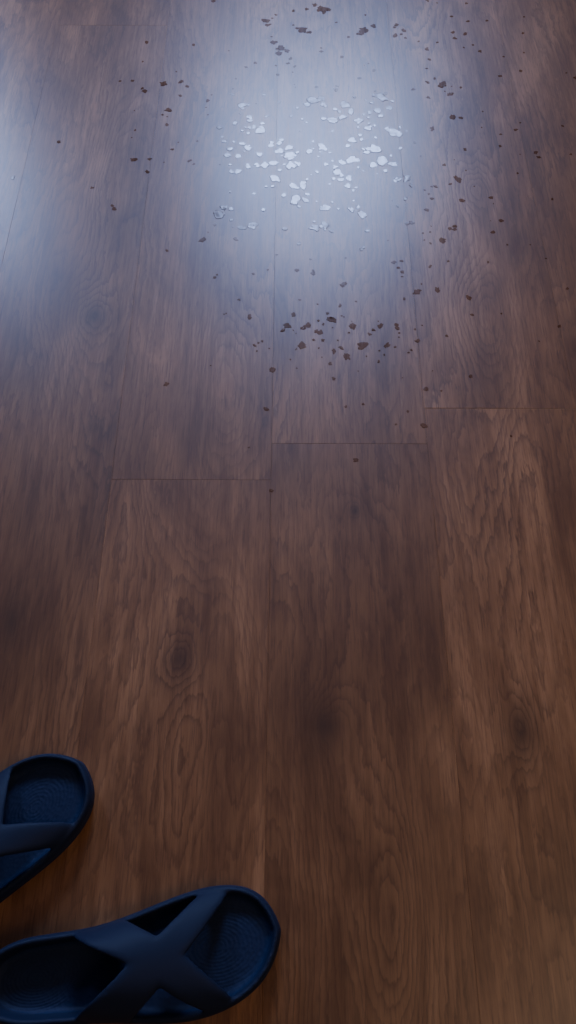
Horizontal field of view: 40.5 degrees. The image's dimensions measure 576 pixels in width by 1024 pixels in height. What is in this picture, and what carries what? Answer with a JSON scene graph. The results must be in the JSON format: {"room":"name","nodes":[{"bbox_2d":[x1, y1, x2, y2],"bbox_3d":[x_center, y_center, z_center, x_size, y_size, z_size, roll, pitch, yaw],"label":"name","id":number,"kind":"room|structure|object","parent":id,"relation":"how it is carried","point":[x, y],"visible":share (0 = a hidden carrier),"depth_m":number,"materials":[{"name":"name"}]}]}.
{"room":"room with wooden floor","nodes":[
{"label":"room with wooden floor","id":0,"kind":"room"},
{"bbox_2d":[0,0,575,1023],"bbox_3d":[-0.247,-0.255,1.034,4.300,0.002,4.600,0,63,0],"label":"floor","id":1,"kind":"structure","parent":0,"point":[342,695],"depth_m":0.92,"materials":[{"name":"brown wood"}]},
{"bbox_2d":[0,754,94,902],"bbox_3d":[-0.286,0.320,0.699,0.100,0.066,0.257,37,68,17],"label":"sandal","id":2,"kind":"object","parent":1,"relation":"on","point":[46,800],"visible":1,"depth_m":0.73,"materials":[{"name":"blue plastic"}]},
{"bbox_2d":[0,885,280,1023],"bbox_3d":[-0.132,0.385,0.665,0.257,0.067,0.100,-8,63,-4],"label":"sandal","id":3,"kind":"object","parent":1,"relation":"on","point":[197,954],"visible":1,"depth_m":0.67,"materials":[{"name":"blue plastic"}]},
{"bbox_2d":[214,206,233,218],"bbox_3d":[-0.095,-0.433,1.124,0.030,0.005,0.019,-41,70,-19],"label":"debris","id":4,"kind":"object","parent":1,"relation":"on","point":[218,215],"depth_m":1.12,"materials":[{"name":"soil"}]},
{"bbox_2d":[224,147,240,157],"bbox_3d":[-0.085,-0.541,1.180,0.022,0.005,0.030,-41,70,-19],"label":"debris","id":5,"kind":"object","parent":1,"relation":"on","point":[227,155],"depth_m":1.18,"materials":[{"name":"soil"}]},
{"bbox_2d":[229,164,241,173],"bbox_3d":[-0.082,-0.511,1.165,0.016,0.005,0.024,-41,70,-19],"label":"debris","id":6,"kind":"object","parent":1,"relation":"on","point":[237,171],"depth_m":1.16,"materials":[{"name":"soil"}]},
{"bbox_2d":[232,141,251,151],"bbox_3d":[-0.070,-0.559,1.190,0.016,0.005,0.033,-41,70,-19],"label":"debris","id":7,"kind":"object","parent":1,"relation":"on","point":[245,146],"depth_m":1.19,"materials":[{"name":"soil"}]},
{"bbox_2d":[237,102,248,113],"bbox_3d":[-0.073,-0.638,1.230,0.025,0.005,0.019,-41,70,-19],"label":"debris","id":8,"kind":"object","parent":1,"relation":"on","point":[242,105],"depth_m":1.23,"materials":[{"name":"soil"}]},
{"bbox_2d":[232,221,258,229],"bbox_3d":[-0.059,-0.407,1.111,0.030,0.005,0.026,-41,70,-19],"label":"debris","id":9,"kind":"object","parent":1,"relation":"on","point":[252,225],"depth_m":1.11,"materials":[{"name":"soil"}]},
{"bbox_2d":[241,115,265,134],"bbox_3d":[-0.056,-0.597,1.209,0.038,0.005,0.048,-41,70,-19],"label":"debris","id":10,"kind":"object","parent":1,"relation":"on","point":[260,129],"depth_m":1.21,"materials":[{"name":"soil"}]},
{"bbox_2d":[261,17,272,26],"bbox_3d":[-0.034,-0.839,1.334,0.023,0.005,0.022,-41,70,-19],"label":"debris","id":11,"kind":"object","parent":1,"relation":"on","point":[264,20],"depth_m":1.33,"materials":[{"name":"soil"}]},
{"bbox_2d":[245,138,300,169],"bbox_3d":[-0.020,-0.529,1.174,0.084,0.005,0.070,-41,70,-19],"label":"debris","id":12,"kind":"object","parent":1,"relation":"on","point":[289,155],"depth_m":1.18,"materials":[{"name":"soil"}]},
{"bbox_2d":[265,175,280,187],"bbox_3d":[-0.025,-0.488,1.153,0.029,0.005,0.022,-41,70,-19],"label":"debris","id":13,"kind":"object","parent":1,"relation":"on","point":[274,178],"depth_m":1.15,"materials":[{"name":"soil"}]},
{"bbox_2d":[270,36,289,55],"bbox_3d":[-0.020,-0.777,1.302,0.029,0.005,0.052,-41,70,-19],"label":"debris","id":14,"kind":"object","parent":1,"relation":"on","point":[280,47],"depth_m":1.30,"materials":[{"name":"soil"}]},
{"bbox_2d":[280,323,296,333],"bbox_3d":[0.000,-0.238,1.024,0.017,0.005,0.022,-41,70,-19],"label":"debris","id":15,"kind":"object","parent":1,"relation":"on","point":[286,325],"depth_m":1.03,"materials":[{"name":"soil"}]},
{"bbox_2d":[289,178,309,207],"bbox_3d":[0.018,-0.469,1.143,0.055,0.005,0.046,-41,70,-19],"label":"debris","id":16,"kind":"object","parent":1,"relation":"on","point":[295,198],"depth_m":1.14,"materials":[{"name":"soil"}]},
{"bbox_2d":[295,341,305,349],"bbox_3d":[0.016,-0.214,1.012,0.016,0.005,0.011,-41,70,-19],"label":"debris","id":17,"kind":"object","parent":1,"relation":"on","point":[301,345],"depth_m":1.01,"materials":[{"name":"soil"}]},
{"bbox_2d":[292,24,311,33],"bbox_3d":[0.023,-0.818,1.324,0.017,0.005,0.038,-41,70,-19],"label":"debris","id":18,"kind":"object","parent":1,"relation":"on","point":[301,29],"depth_m":1.32,"materials":[{"name":"soil"}]},
{"bbox_2d":[300,322,310,329],"bbox_3d":[0.024,-0.244,1.027,0.015,0.005,0.008,-41,70,-19],"label":"debris","id":19,"kind":"object","parent":1,"relation":"on","point":[308,324],"depth_m":1.03,"materials":[{"name":"soil"}]},
{"bbox_2d":[303,96,327,107],"bbox_3d":[0.045,-0.648,1.235,0.038,0.005,0.037,-41,70,-19],"label":"debris","id":20,"kind":"object","parent":1,"relation":"on","point":[311,100],"depth_m":1.24,"materials":[{"name":"soil"}]},
{"bbox_2d":[314,329,322,334],"bbox_3d":[0.040,-0.236,1.023,0.009,0.005,0.011,-41,70,-19],"label":"debris","id":21,"kind":"object","parent":1,"relation":"on","point":[320,332],"depth_m":1.02,"materials":[{"name":"soil"}]},
{"bbox_2d":[308,221,332,232],"bbox_3d":[0.047,-0.403,1.109,0.027,0.005,0.034,-41,70,-19],"label":"debris","id":22,"kind":"object","parent":1,"relation":"on","point":[324,225],"depth_m":1.11,"materials":[{"name":"soil"}]},
{"bbox_2d":[312,3,331,13],"bbox_3d":[0.056,-0.873,1.352,0.021,0.005,0.034,-41,70,-19],"label":"debris","id":23,"kind":"object","parent":1,"relation":"on","point":[323,9],"depth_m":1.35,"materials":[{"name":"soil"}]},
{"bbox_2d":[317,143,330,156],"bbox_3d":[0.050,-0.548,1.184,0.026,0.005,0.029,-41,70,-19],"label":"debris","id":24,"kind":"object","parent":1,"relation":"on","point":[321,146],"depth_m":1.19,"materials":[{"name":"soil"}]},
{"bbox_2d":[319,205,330,210],"bbox_3d":[0.053,-0.439,1.128,0.015,0.005,0.013,-41,70,-19],"label":"debris","id":25,"kind":"object","parent":1,"relation":"on","point":[323,207],"depth_m":1.13,"materials":[{"name":"soil"}]},
{"bbox_2d":[326,312,335,322],"bbox_3d":[0.056,-0.257,1.034,0.010,0.005,0.020,-41,70,-19],"label":"debris","id":26,"kind":"object","parent":1,"relation":"on","point":[331,319],"depth_m":1.03,"materials":[{"name":"soil"}]},
{"bbox_2d":[320,101,353,123],"bbox_3d":[0.079,-0.625,1.224,0.060,0.005,0.032,-41,70,-19],"label":"debris","id":27,"kind":"object","parent":1,"relation":"on","point":[344,104],"depth_m":1.22,"materials":[{"name":"soil"}]},
{"bbox_2d":[324,156,359,191],"bbox_3d":[0.086,-0.505,1.162,0.072,0.005,0.073,-41,70,-19],"label":"debris","id":28,"kind":"object","parent":1,"relation":"on","point":[351,159],"depth_m":1.16,"materials":[{"name":"soil"}]},
{"bbox_2d":[338,346,349,359],"bbox_3d":[0.072,-0.204,1.007,0.012,0.005,0.024,-41,70,-19],"label":"debris","id":29,"kind":"object","parent":1,"relation":"on","point":[347,356],"depth_m":1.01,"materials":[{"name":"soil"}]},
{"bbox_2d":[345,133,362,147],"bbox_3d":[0.100,-0.568,1.194,0.038,0.005,0.016,-41,70,-19],"label":"debris","id":30,"kind":"object","parent":1,"relation":"on","point":[351,139],"depth_m":1.19,"materials":[{"name":"soil"}]},
{"bbox_2d":[347,205,366,218],"bbox_3d":[0.102,-0.434,1.125,0.018,0.005,0.031,-41,70,-19],"label":"debris","id":31,"kind":"object","parent":1,"relation":"on","point":[361,213],"depth_m":1.12,"materials":[{"name":"soil"}]},
{"bbox_2d":[356,27,368,34],"bbox_3d":[0.125,-0.814,1.321,0.025,0.005,0.016,-41,70,-19],"label":"debris","id":32,"kind":"object","parent":1,"relation":"on","point":[363,30],"depth_m":1.32,"materials":[{"name":"soil"}]},
{"bbox_2d":[357,342,368,349],"bbox_3d":[0.096,-0.217,1.013,0.016,0.005,0.012,-41,70,-19],"label":"debris","id":33,"kind":"object","parent":1,"relation":"on","point":[362,345],"depth_m":1.01,"materials":[{"name":"soil"}]},
{"bbox_2d":[353,108,383,130],"bbox_3d":[0.129,-0.613,1.217,0.059,0.005,0.035,-41,70,-19],"label":"debris","id":34,"kind":"object","parent":1,"relation":"on","point":[377,110],"depth_m":1.22,"materials":[{"name":"soil"}]},
{"bbox_2d":[362,144,397,172],"bbox_3d":[0.135,-0.532,1.176,0.043,0.005,0.062,-41,70,-19],"label":"debris","id":35,"kind":"object","parent":1,"relation":"on","point":[373,148],"depth_m":1.18,"materials":[{"name":"soil"}]},
{"bbox_2d":[372,90,393,109],"bbox_3d":[0.152,-0.656,1.240,0.031,0.005,0.049,-41,70,-19],"label":"debris","id":36,"kind":"object","parent":1,"relation":"on","point":[380,96],"depth_m":1.24,"materials":[{"name":"soil"}]},
{"bbox_2d":[384,126,402,136],"bbox_3d":[0.165,-0.589,1.205,0.027,0.005,0.030,-41,70,-19],"label":"debris","id":37,"kind":"object","parent":1,"relation":"on","point":[393,132],"depth_m":1.20,"materials":[{"name":"white"}]},
{"bbox_2d":[393,28,406,38],"bbox_3d":[0.193,-0.805,1.317,0.029,0.005,0.023,-41,70,-19],"label":"debris","id":38,"kind":"object","parent":1,"relation":"on","point":[394,35],"depth_m":1.32,"materials":[{"name":"soil"}]},
{"bbox_2d":[393,175,412,187],"bbox_3d":[0.174,-0.489,1.153,0.025,0.005,0.030,-41,70,-19],"label":"debris","id":39,"kind":"object","parent":1,"relation":"on","point":[407,178],"depth_m":1.15,"materials":[{"name":"soil"}]},
{"bbox_2d":[438,81,445,87],"bbox_3d":[0.248,-0.689,1.257,0.018,0.005,0.012,-41,70,-19],"label":"debris","id":40,"kind":"object","parent":1,"relation":"on","point":[441,84],"depth_m":1.26,"materials":[{"name":"soil"}]},
{"bbox_2d":[453,175,461,182],"bbox_3d":[0.251,-0.493,1.155,0.009,0.005,0.016,-41,70,-19],"label":"debris","id":41,"kind":"object","parent":1,"relation":"on","point":[458,179],"depth_m":1.16,"materials":[{"name":"soil"}]}
]}

